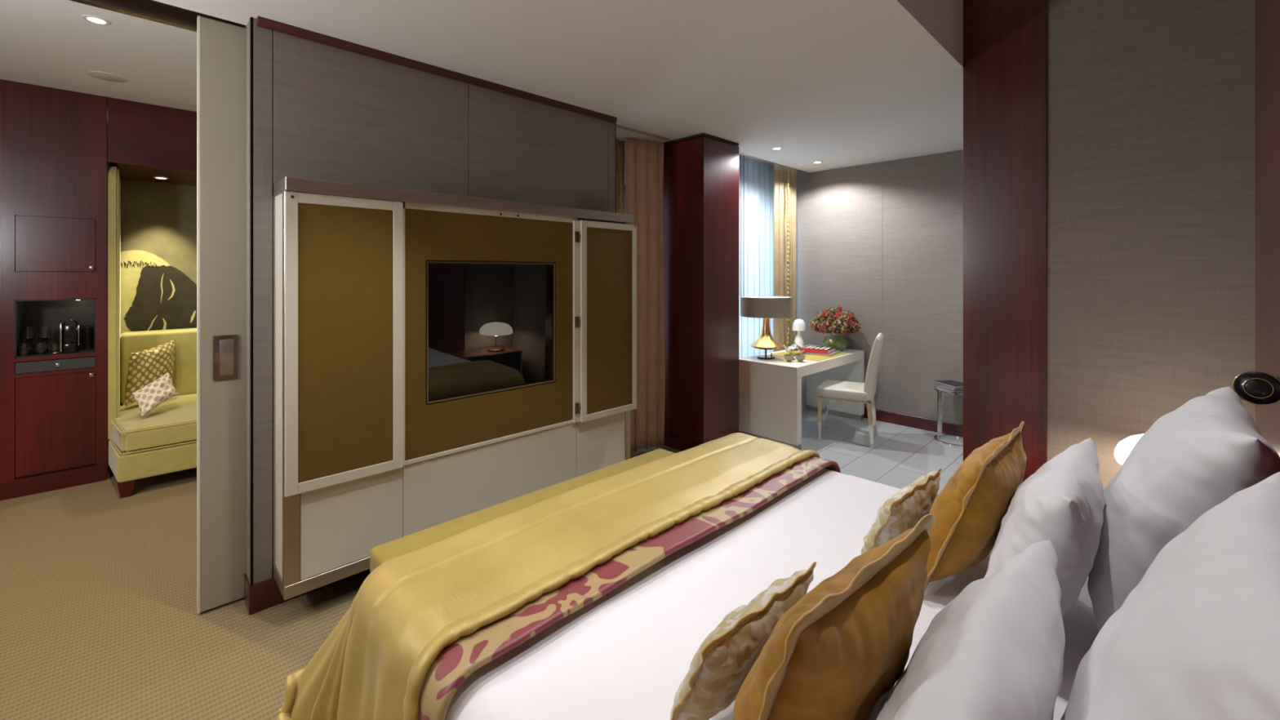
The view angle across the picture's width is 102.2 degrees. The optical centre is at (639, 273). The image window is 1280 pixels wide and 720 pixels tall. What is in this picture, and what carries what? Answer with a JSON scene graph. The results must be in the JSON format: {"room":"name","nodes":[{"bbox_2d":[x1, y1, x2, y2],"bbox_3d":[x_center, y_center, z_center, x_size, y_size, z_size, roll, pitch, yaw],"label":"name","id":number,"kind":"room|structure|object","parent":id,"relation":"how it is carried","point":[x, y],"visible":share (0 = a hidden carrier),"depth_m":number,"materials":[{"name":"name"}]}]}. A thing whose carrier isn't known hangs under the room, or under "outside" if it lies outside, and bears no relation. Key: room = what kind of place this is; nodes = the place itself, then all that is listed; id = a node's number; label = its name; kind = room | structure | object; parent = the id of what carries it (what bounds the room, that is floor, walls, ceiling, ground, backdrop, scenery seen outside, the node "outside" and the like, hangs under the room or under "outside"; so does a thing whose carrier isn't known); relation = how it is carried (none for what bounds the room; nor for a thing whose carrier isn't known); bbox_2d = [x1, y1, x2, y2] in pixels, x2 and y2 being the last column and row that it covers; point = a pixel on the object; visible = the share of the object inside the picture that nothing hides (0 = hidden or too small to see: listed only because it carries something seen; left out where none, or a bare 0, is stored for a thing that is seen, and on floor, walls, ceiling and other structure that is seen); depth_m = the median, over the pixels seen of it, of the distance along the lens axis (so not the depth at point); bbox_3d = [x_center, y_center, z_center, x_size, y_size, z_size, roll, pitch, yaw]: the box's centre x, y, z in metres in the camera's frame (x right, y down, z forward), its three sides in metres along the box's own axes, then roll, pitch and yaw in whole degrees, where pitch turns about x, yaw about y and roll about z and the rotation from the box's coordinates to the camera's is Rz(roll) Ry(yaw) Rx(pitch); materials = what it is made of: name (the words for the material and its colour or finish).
{"room":"hotel bedroom","nodes":[
{"label":"hotel bedroom","id":0,"kind":"room"},
{"bbox_2d":[0,0,196,111],"bbox_3d":[-3.558,-1.390,3.626,5.200,0.060,3.640,0,0,-44],"label":"ceiling","id":1,"kind":"structure","parent":0,"point":[49,43],"depth_m":3.17,"materials":[{"name":"white paint"}]},
{"bbox_2d":[81,14,111,25],"bbox_3d":[-2.915,-1.357,2.772,0.110,0.004,0.110,0,0,-44],"label":"recessed light","id":2,"kind":"object","parent":1,"relation":"in","point":[93,19],"visible":1,"depth_m":2.77,"materials":[{"name":"white glass"}]},
{"bbox_2d":[86,71,128,82],"bbox_3d":[-3.679,-1.357,3.573,0.200,0.006,0.200,0,0,-44],"label":"ceiling speaker","id":3,"kind":"object","parent":1,"relation":"attached to","point":[100,75],"visible":1,"depth_m":3.57,"materials":[{"name":"white plastic"}]},
{"bbox_2d":[106,162,109,479],"bbox_3d":[-4.468,0.365,4.352,0.006,2.450,0.990,0,0,-44],"label":"wall","id":4,"kind":"structure","parent":0,"point":[108,166],"depth_m":4.00,"materials":[{"name":"red wood"}]},
{"bbox_2d":[107,97,196,186],"bbox_3d":[-3.631,-1.110,5.172,2.340,0.500,1.030,0,0,-44],"label":"wall alcove header","id":5,"kind":"structure","parent":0,"point":[146,141],"depth_m":4.19,"materials":[{"name":"red wood"}]},
{"bbox_2d":[152,177,168,179],"bbox_3d":[-4.339,-0.862,4.681,0.110,0.004,0.110,0,0,-44],"label":"recessed light","id":6,"kind":"object","parent":5,"relation":"in","point":[162,178],"visible":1,"depth_m":4.68,"materials":[{"name":"white glass"}]},
{"bbox_2d":[120,178,196,405],"bbox_3d":[-4.021,0.115,5.567,2.345,2.950,0.120,0,0,-44],"label":"wall","id":7,"kind":"structure","parent":0,"point":[159,220],"depth_m":4.95,"materials":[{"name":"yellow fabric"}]},
{"bbox_2d":[120,249,196,333],"bbox_3d":[-4.013,0.220,5.476,2.180,0.874,0.016,0,0,-44],"label":"wall mural","id":8,"kind":"object","parent":7,"relation":"attached to","point":[156,295],"visible":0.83,"depth_m":4.89,"materials":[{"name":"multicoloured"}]},
{"bbox_2d":[0,444,848,719],"bbox_3d":[-1.696,1.630,2.749,6.630,0.080,7.200,0,0,-44],"label":"floor","id":9,"kind":"structure","parent":0,"point":[100,619],"depth_m":2.36,"materials":[{"name":"beige carpet"}]},
{"bbox_2d":[0,79,107,482],"bbox_3d":[-4.481,0.115,3.990,0.520,2.950,0.568,0,0,-44],"label":"tall cabinet","id":10,"kind":"object","parent":9,"relation":"on","point":[54,141],"visible":0.98,"depth_m":3.79,"materials":[{"name":"red wood"}]},
{"bbox_2d":[17,343,32,355],"bbox_3d":[-4.447,0.551,3.734,0.076,0.083,0.076,0,0,-44],"label":"tumbler","id":11,"kind":"object","parent":10,"relation":"in","point":[23,349],"visible":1,"depth_m":3.71,"materials":[{"name":"clear glass"}]},
{"bbox_2d":[20,326,35,353],"bbox_3d":[-4.521,0.493,3.816,0.072,0.197,0.072,0,0,-44],"label":"wine glass","id":12,"kind":"object","parent":10,"relation":"in","point":[28,333],"visible":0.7,"depth_m":3.80,"materials":[{"name":"clear"}]},
{"bbox_2d":[32,342,48,355],"bbox_3d":[-4.393,0.551,3.787,0.076,0.083,0.076,0,0,-44],"label":"tumbler","id":13,"kind":"object","parent":10,"relation":"in","point":[38,348],"visible":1,"depth_m":3.77,"materials":[{"name":"clear glass"}]},
{"bbox_2d":[36,325,51,352],"bbox_3d":[-4.464,0.493,3.872,0.072,0.197,0.072,0,0,-44],"label":"wine glass","id":14,"kind":"object","parent":10,"relation":"in","point":[44,332],"visible":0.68,"depth_m":3.85,"materials":[{"name":"clear"}]},
{"bbox_2d":[49,343,60,353],"bbox_3d":[-4.350,0.560,3.843,0.058,0.070,0.058,0,0,-44],"label":"glass","id":15,"kind":"object","parent":10,"relation":"in","point":[55,348],"visible":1,"depth_m":3.83,"materials":[{"name":"clear glass"}]},
{"bbox_2d":[59,319,93,353],"bbox_3d":[-4.326,0.471,3.972,0.163,0.248,0.250,0,0,-44],"label":"coffee machine","id":16,"kind":"object","parent":10,"relation":"in","point":[72,335],"visible":1,"depth_m":3.90,"materials":[{"name":"black plastic"}]},
{"bbox_2d":[63,341,78,353],"bbox_3d":[-4.348,0.560,3.950,0.065,0.070,0.250,0,0,-44],"label":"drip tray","id":17,"kind":"object","parent":16,"relation":"on","point":[68,346],"depth_m":3.87,"materials":[{"name":"black plastic"}]},
{"bbox_2d":[107,166,196,498],"bbox_3d":[-3.502,0.372,4.864,2.088,2.435,1.550,0,0,-44],"label":"sofa","id":18,"kind":"object","parent":9,"relation":"on","point":[163,440],"visible":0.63,"depth_m":3.98,"materials":[{"name":"fabric"}]},
{"bbox_2d":[124,340,174,406],"bbox_3d":[-4.215,0.845,4.457,0.160,0.481,0.478,0,0,-1],"label":"cushion","id":19,"kind":"object","parent":18,"relation":"on","point":[145,366],"visible":0.77,"depth_m":4.37,"materials":[{"name":"yellow fabric"}]},
{"bbox_2d":[111,393,196,453],"bbox_3d":[-3.385,1.202,4.741,2.053,0.165,1.190,0,0,-44],"label":"seat cushion","id":20,"kind":"object","parent":18,"relation":"on","point":[171,425],"depth_m":3.88,"materials":[{"name":"fabric"}]},
{"bbox_2d":[132,372,177,416],"bbox_3d":[-3.855,0.957,4.116,0.158,0.279,0.325,0,0,5],"label":"lumbar cushion","id":21,"kind":"object","parent":18,"relation":"on","point":[162,389],"visible":1,"depth_m":4.08,"materials":[{"name":"beige fabric"}]},
{"bbox_2d":[369,448,675,572],"bbox_3d":[-0.367,1.362,2.638,1.770,0.456,0.380,0,0,-44],"label":"bench","id":22,"kind":"object","parent":9,"relation":"on","point":[379,554],"visible":0.04,"depth_m":2.45,"materials":[{"name":"yellow fabric"}]},
{"bbox_3d":[2.134,1.287,2.009,0.760,0.547,0.476,0,0,-44],"label":"bedside table","id":23,"kind":"object","parent":9,"relation":"on","visible":0},
{"bbox_2d":[1114,433,1143,465],"bbox_3d":[2.220,0.848,2.135,0.384,0.330,0.384,0,0,-44],"label":"bedside lamp","id":24,"kind":"object","parent":23,"relation":"on","point":[1124,447],"visible":0.1,"depth_m":2.20,"materials":[{"name":"white glass"}]},
{"bbox_2d":[246,17,616,585],"bbox_3d":[-1.049,0.195,3.264,2.290,2.790,0.130,0,0,-44],"label":"wall","id":25,"kind":"structure","parent":0,"point":[315,110],"depth_m":2.75,"materials":[{"name":"beige fabric"}]},
{"bbox_2d":[69,0,244,31],"bbox_3d":[-3.026,-1.308,1.514,3.000,0.285,0.160,0,0,-44],"label":"trim","id":26,"kind":"structure","parent":25,"relation":"attached to","point":[150,10],"depth_m":2.37,"materials":[{"name":"brown wood"}]},
{"bbox_2d":[196,15,246,613],"bbox_3d":[-1.728,0.191,2.735,0.936,2.774,0.056,0,0,-44],"label":"door","id":27,"kind":"structure","parent":25,"relation":"in","point":[221,46],"depth_m":2.45,"materials":[{"name":"beige paint"}]},
{"bbox_2d":[244,568,369,615],"bbox_3d":[-1.047,1.525,3.263,2.306,0.130,0.155,0,0,-44],"label":"baseboard","id":28,"kind":"structure","parent":25,"relation":"attached to","point":[265,594],"depth_m":2.45,"materials":[{"name":"red wood"}]},
{"bbox_2d":[256,15,617,123],"bbox_3d":[-0.991,-1.182,3.206,2.245,0.036,0.035,0,0,-44],"label":"crown molding","id":29,"kind":"structure","parent":25,"relation":"attached to","point":[262,22],"depth_m":2.91,"materials":[{"name":"red wood"}]},
{"bbox_2d":[273,176,636,599],"bbox_3d":[-0.890,0.514,3.118,2.136,1.885,0.303,0,0,-44],"label":"tv cabinet","id":30,"kind":"object","parent":25,"relation":"attached to","point":[363,463],"visible":0.94,"depth_m":2.67,"materials":[{"name":"beige paint"}]},
{"bbox_2d":[426,261,555,404],"bbox_3d":[-0.848,0.315,3.045,0.826,0.762,0.025,0,0,-44],"label":"television","id":31,"kind":"object","parent":30,"relation":"attached to","point":[491,326],"visible":0.99,"depth_m":3.00,"materials":[{"name":"black glass"}]},
{"bbox_2d":[153,0,963,172],"bbox_3d":[-0.013,-1.485,2.334,8.650,0.570,4.250,0,0,-44],"label":"ceiling","id":32,"kind":"structure","parent":0,"point":[836,83],"depth_m":2.90,"materials":[{"name":"white paint"}]},
{"bbox_2d":[616,138,625,213],"bbox_3d":[-0.228,0.185,4.604,0.270,2.770,0.078,0,0,-42],"label":"drape","id":33,"kind":"object","parent":32,"relation":"hanging from","point":[620,188],"visible":0.14,"depth_m":4.67,"materials":[{"name":"gold fabric"}]},
{"bbox_2d":[616,124,670,140],"bbox_3d":[-0.006,-1.197,4.375,0.720,0.006,0.045,0,0,-44],"label":"track","id":34,"kind":"object","parent":32,"relation":"attached to","point":[617,126],"visible":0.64,"depth_m":4.38,"materials":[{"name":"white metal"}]},
{"bbox_2d":[625,137,665,451],"bbox_3d":[0.047,0.185,4.640,0.409,2.770,0.077,0,0,-29],"label":"drape","id":35,"kind":"object","parent":32,"relation":"hanging from","point":[644,158],"visible":0.88,"depth_m":4.67,"materials":[{"name":"brown fabric"}]},
{"bbox_2d":[771,146,782,150],"bbox_3d":[1.313,-1.197,4.959,0.110,0.004,0.110,0,0,-44],"label":"recessed light","id":36,"kind":"object","parent":32,"relation":"in","point":[774,148],"visible":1,"depth_m":4.94,"materials":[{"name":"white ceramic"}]},
{"bbox_2d":[812,160,822,163],"bbox_3d":[1.913,-1.197,5.575,0.110,0.004,0.110,0,0,-44],"label":"recessed light","id":37,"kind":"object","parent":32,"relation":"in","point":[816,162],"visible":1,"depth_m":5.56,"materials":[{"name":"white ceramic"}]},
{"bbox_2d":[662,133,738,451],"bbox_3d":[0.508,0.196,4.830,0.550,2.789,0.655,0,0,-44],"label":"pillar","id":38,"kind":"structure","parent":0,"point":[700,175],"depth_m":4.59,"materials":[{"name":"red wood"}]},
{"bbox_2d":[738,152,773,165],"bbox_3d":[0.970,-1.330,5.665,2.480,0.060,0.770,0,0,-44],"label":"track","id":39,"kind":"structure","parent":0,"point":[766,162],"depth_m":5.88,"materials":[{"name":"white paint"}]},
{"bbox_2d":[740,154,741,296],"bbox_3d":[1.101,-0.495,5.649,0.012,1.610,0.008,0,0,-44],"label":"blind cord","id":40,"kind":"object","parent":39,"relation":"hanging from","point":[740,154],"visible":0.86,"depth_m":5.65,"materials":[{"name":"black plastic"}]},
{"bbox_2d":[743,159,744,263],"bbox_3d":[1.144,-0.510,5.691,0.012,1.580,0.008,0,0,-44],"label":"blind cord","id":41,"kind":"object","parent":39,"relation":"hanging from","point":[744,159],"visible":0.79,"depth_m":5.69,"materials":[{"name":"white plastic"}]},
{"bbox_2d":[738,155,773,359],"bbox_3d":[1.165,0.135,5.766,1.533,2.850,0.071,0,0,-44],"label":"sheer curtain","id":42,"kind":"object","parent":39,"relation":"hanging from","point":[757,271],"visible":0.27,"depth_m":5.93,"materials":[{"name":"white fabric"}]},
{"bbox_2d":[773,162,796,351],"bbox_3d":[1.709,0.140,5.993,0.500,2.860,0.105,0,0,-44],"label":"drape","id":43,"kind":"object","parent":39,"relation":"hanging from","point":[784,195],"visible":0.65,"depth_m":5.93,"materials":[{"name":"gold fabric"}]},
{"bbox_2d":[822,335,847,350],"bbox_3d":[2.126,0.765,5.637,0.250,0.150,0.250,0,0,-44],"label":"bowl","id":44,"kind":"object","parent":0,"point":[840,342],"depth_m":5.54,"materials":[{"name":"green glass"}]},
{"bbox_2d":[795,149,963,425],"bbox_3d":[3.090,0.070,5.168,0.150,3.040,3.950,0,0,-44],"label":"wall","id":45,"kind":"structure","parent":0,"point":[882,242],"depth_m":5.47,"materials":[{"name":"beige fabric"}]},
{"bbox_2d":[805,404,963,436],"bbox_3d":[3.148,1.531,4.993,0.017,0.118,3.320,0,0,-44],"label":"baseboard","id":46,"kind":"structure","parent":45,"relation":"attached to","point":[921,423],"depth_m":5.30,"materials":[{"name":"red wood"}]},
{"bbox_2d":[800,405,963,494],"bbox_3d":[2.407,1.630,4.672,1.920,0.080,4.200,0,0,-44],"label":"floor tiles","id":47,"kind":"structure","parent":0,"point":[900,455],"depth_m":4.64,"materials":[{"name":"grey tile"}]},
{"bbox_2d":[738,344,864,449],"bbox_3d":[1.696,1.215,5.341,1.458,0.750,0.640,0,0,-44],"label":"writing desk","id":48,"kind":"object","parent":47,"relation":"on","point":[770,390],"visible":0.74,"depth_m":4.91,"materials":[{"name":"beige paint"}]},
{"bbox_2d":[740,295,791,359],"bbox_3d":[1.251,0.536,5.136,0.501,0.607,0.501,0,0,-44],"label":"desk lamp","id":49,"kind":"object","parent":48,"relation":"on","point":[764,307],"visible":1,"depth_m":4.98,"materials":[{"name":"gold metal"}]},
{"bbox_2d":[744,296,789,297],"bbox_3d":[1.251,0.241,5.136,0.488,0.003,0.488,0,0,-44],"label":"diffuser","id":50,"kind":"object","parent":49,"relation":"attached to","point":[744,296],"depth_m":5.15,"materials":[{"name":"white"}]},
{"bbox_2d":[783,354,794,361],"bbox_3d":[1.419,0.810,4.922,0.094,0.060,0.094,0,0,-44],"label":"bowl","id":51,"kind":"object","parent":48,"relation":"on","point":[788,357],"visible":1,"depth_m":4.90,"materials":[{"name":"beige ceramic"}]},
{"bbox_2d":[791,319,805,347],"bbox_3d":[1.774,0.674,5.760,0.148,0.332,0.148,0,0,-44],"label":"lamp","id":52,"kind":"object","parent":48,"relation":"on","point":[799,325],"visible":0.83,"depth_m":5.72,"materials":[{"name":"white ceramic"}]},
{"bbox_2d":[795,354,805,362],"bbox_3d":[1.525,0.810,4.914,0.094,0.060,0.094,0,0,-44],"label":"bowl","id":53,"kind":"object","parent":48,"relation":"on","point":[799,357],"visible":1,"depth_m":4.89,"materials":[{"name":"beige ceramic"}]},
{"bbox_2d":[768,351,846,361],"bbox_3d":[1.738,0.838,5.340,0.640,0.003,0.530,0,0,-44],"label":"desk mat","id":54,"kind":"object","parent":48,"relation":"on","point":[808,357],"visible":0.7,"depth_m":5.21,"materials":[{"name":"yellow fabric"}]},
{"bbox_2d":[783,342,804,355],"bbox_3d":[1.586,0.772,5.319,0.202,0.125,0.140,0,0,22],"label":"teapot","id":55,"kind":"object","parent":54,"relation":"on","point":[795,348],"visible":0.94,"depth_m":5.27,"materials":[{"name":"silver metal"}]},
{"bbox_2d":[802,350,840,356],"bbox_3d":[1.905,0.827,5.412,0.280,0.018,0.360,0,0,39],"label":"book","id":56,"kind":"object","parent":54,"relation":"on","point":[836,352],"visible":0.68,"depth_m":5.30,"materials":[{"name":"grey paper"}]},
{"bbox_2d":[801,345,835,354],"bbox_3d":[1.869,0.799,5.420,0.280,0.036,0.290,0,0,36],"label":"book","id":57,"kind":"object","parent":56,"relation":"on","point":[810,348],"visible":0.89,"depth_m":5.34,"materials":[{"name":"red paper"}]},
{"bbox_2d":[801,345,835,350],"bbox_3d":[1.876,0.782,5.429,0.276,0.001,0.263,0,0,36],"label":"print","id":58,"kind":"object","parent":57,"relation":"on","point":[810,347],"depth_m":5.40,"materials":[{"name":"white"}]},
{"bbox_2d":[808,306,861,350],"bbox_3d":[2.125,0.598,5.641,0.528,0.485,0.523,0,0,23],"label":"flower vase","id":59,"kind":"object","parent":48,"relation":"on","point":[837,321],"visible":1,"depth_m":5.51,"materials":[{"name":"green plant"}]},
{"bbox_2d":[817,333,884,448],"bbox_3d":[2.031,1.085,4.981,0.555,1.010,0.450,0,0,29],"label":"desk chair","id":60,"kind":"object","parent":47,"relation":"on","point":[838,390],"visible":1,"depth_m":4.82,"materials":[{"name":"beige leather"}]},
{"bbox_2d":[933,386,963,447],"bbox_3d":[2.978,1.345,4.897,0.336,0.490,0.336,0,0,-44],"label":"side table","id":61,"kind":"object","parent":47,"relation":"on","point":[940,391],"visible":0.48,"depth_m":4.89,"materials":[{"name":"silver metal"}]},
{"bbox_2d":[935,384,963,392],"bbox_3d":[2.960,1.089,4.893,0.170,0.020,0.240,0,0,-6],"label":"book","id":62,"kind":"object","parent":61,"relation":"on","point":[937,386],"visible":0.34,"depth_m":4.81,"materials":[{"name":"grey paper"}]},
{"bbox_2d":[936,383,963,390],"bbox_3d":[2.960,1.070,4.893,0.165,0.018,0.230,0,0,-9],"label":"book","id":63,"kind":"object","parent":62,"relation":"on","point":[941,385],"visible":0.32,"depth_m":4.82,"materials":[{"name":"grey paper"}]},
{"bbox_2d":[935,380,963,388],"bbox_3d":[2.967,1.050,4.893,0.180,0.022,0.240,0,0,-12],"label":"book","id":64,"kind":"object","parent":63,"relation":"on","point":[952,384],"visible":0.75,"depth_m":4.88,"materials":[{"name":"black paper"}]},
{"bbox_2d":[1047,0,1255,488],"bbox_3d":[2.480,-0.060,2.520,0.130,3.300,0.765,0,0,-44],"label":"wall","id":65,"kind":"structure","parent":0,"point":[1151,104],"depth_m":2.48,"materials":[{"name":"beige fabric"}]},
{"bbox_2d":[963,0,1047,482],"bbox_3d":[2.070,-0.060,2.924,0.150,3.300,0.386,0,0,-44],"label":"column","id":66,"kind":"structure","parent":65,"relation":"attached to","point":[1005,42],"depth_m":2.86,"materials":[{"name":"red wood"}]},
{"bbox_3d":[-5.382,0.115,3.154,1.933,2.950,0.600,0,0,-44],"label":"wall","id":67,"kind":"structure","parent":0,"visible":0},
{"bbox_2d":[0,463,106,501],"bbox_3d":[-4.981,1.528,3.118,2.455,0.125,0.012,0,0,-44],"label":"baseboard","id":68,"kind":"structure","parent":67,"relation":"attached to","point":[16,488],"depth_m":3.78,"materials":[{"name":"red wood"}]},
{"bbox_3d":[0.620,-0.060,0.082,6.200,3.300,0.150,0,0,-44],"label":"wall","id":69,"kind":"structure","parent":0,"visible":0},
{"bbox_2d":[1232,370,1279,405],"bbox_3d":[1.709,0.314,1.431,0.086,0.094,0.094,0,0,-44],"label":"reading lamp","id":70,"kind":"object","parent":69,"relation":"attached to","point":[1258,388],"visible":1,"depth_m":1.41,"materials":[{"name":"black plastic"}]},
{"bbox_2d":[1255,0,1279,456],"bbox_3d":[0.744,-0.060,0.369,3.980,3.300,0.085,0,0,-44],"label":"wall panel","id":71,"kind":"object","parent":69,"relation":"attached to","point":[1267,11],"depth_m":1.58,"materials":[{"name":"red wood"}]},
{"bbox_3d":[0.522,1.272,1.510,1.800,0.635,1.835,0,0,-44],"label":"bed","id":72,"kind":"object","parent":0,"visible":0},
{"bbox_2d":[444,468,1098,719],"bbox_3d":[0.500,1.206,1.532,1.959,0.606,1.888,0,0,-44],"label":"duvet","id":73,"kind":"object","parent":72,"relation":"on","point":[626,654],"visible":0.19,"depth_m":1.37,"materials":[{"name":"white fabric"}]},
{"bbox_2d":[276,432,840,719],"bbox_3d":[-0.005,1.148,2.045,2.300,0.620,0.820,0,0,-44],"label":"throw","id":74,"kind":"object","parent":73,"relation":"on","point":[424,620],"visible":0.92,"depth_m":1.51,"materials":[{"name":"gold fabric"}]},
{"bbox_2d":[669,561,816,719],"bbox_3d":[0.219,0.767,1.075,0.388,0.239,0.144,0,0,-44],"label":"cushion","id":75,"kind":"object","parent":73,"relation":"on","point":[721,664],"visible":0.83,"depth_m":0.98,"materials":[{"name":"beige fabric"}]},
{"bbox_2d":[733,513,934,719],"bbox_3d":[0.333,0.680,0.914,0.481,0.439,0.236,0,0,-44],"label":"velvet cushion","id":76,"kind":"object","parent":73,"relation":"on","point":[840,652],"visible":1,"depth_m":0.80,"materials":[{"name":"gold fabric"}]},
{"bbox_2d":[861,468,942,554],"bbox_3d":[0.839,0.770,1.652,0.378,0.237,0.138,0,0,-42],"label":"cushion","id":77,"kind":"object","parent":73,"relation":"on","point":[901,512],"visible":0.81,"depth_m":1.56,"materials":[{"name":"beige fabric"}]},
{"bbox_2d":[875,539,1065,719],"bbox_3d":[0.490,0.690,0.793,0.604,0.397,0.233,0,0,-44],"label":"bed pillow","id":78,"kind":"object","parent":73,"relation":"on","point":[995,651],"visible":1,"depth_m":0.74,"materials":[{"name":"white fabric"}]},
{"bbox_2d":[924,421,1026,591],"bbox_3d":[1.006,0.684,1.552,0.465,0.435,0.222,0,0,-44],"label":"velvet cushion","id":79,"kind":"object","parent":73,"relation":"on","point":[970,509],"visible":0.85,"depth_m":1.43,"materials":[{"name":"gold fabric"}]},
{"bbox_2d":[984,437,1105,617],"bbox_3d":[1.053,0.682,1.347,0.586,0.412,0.238,0,0,-44],"label":"bed pillow","id":80,"kind":"object","parent":73,"relation":"on","point":[1063,502],"visible":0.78,"depth_m":1.19,"materials":[{"name":"white fabric"}]},
{"bbox_2d":[1060,471,1279,719],"bbox_3d":[0.696,0.598,0.647,0.654,0.581,0.301,0,0,-44],"label":"bed pillow","id":81,"kind":"object","parent":73,"relation":"on","point":[1197,637],"visible":1,"depth_m":0.58,"materials":[{"name":"white fabric"}]},
{"bbox_2d":[1087,386,1279,631],"bbox_3d":[1.355,0.603,1.310,0.624,0.570,0.339,0,0,-44],"label":"bed pillow","id":82,"kind":"object","parent":73,"relation":"on","point":[1210,449],"visible":0.56,"depth_m":1.17,"materials":[{"name":"white fabric"}]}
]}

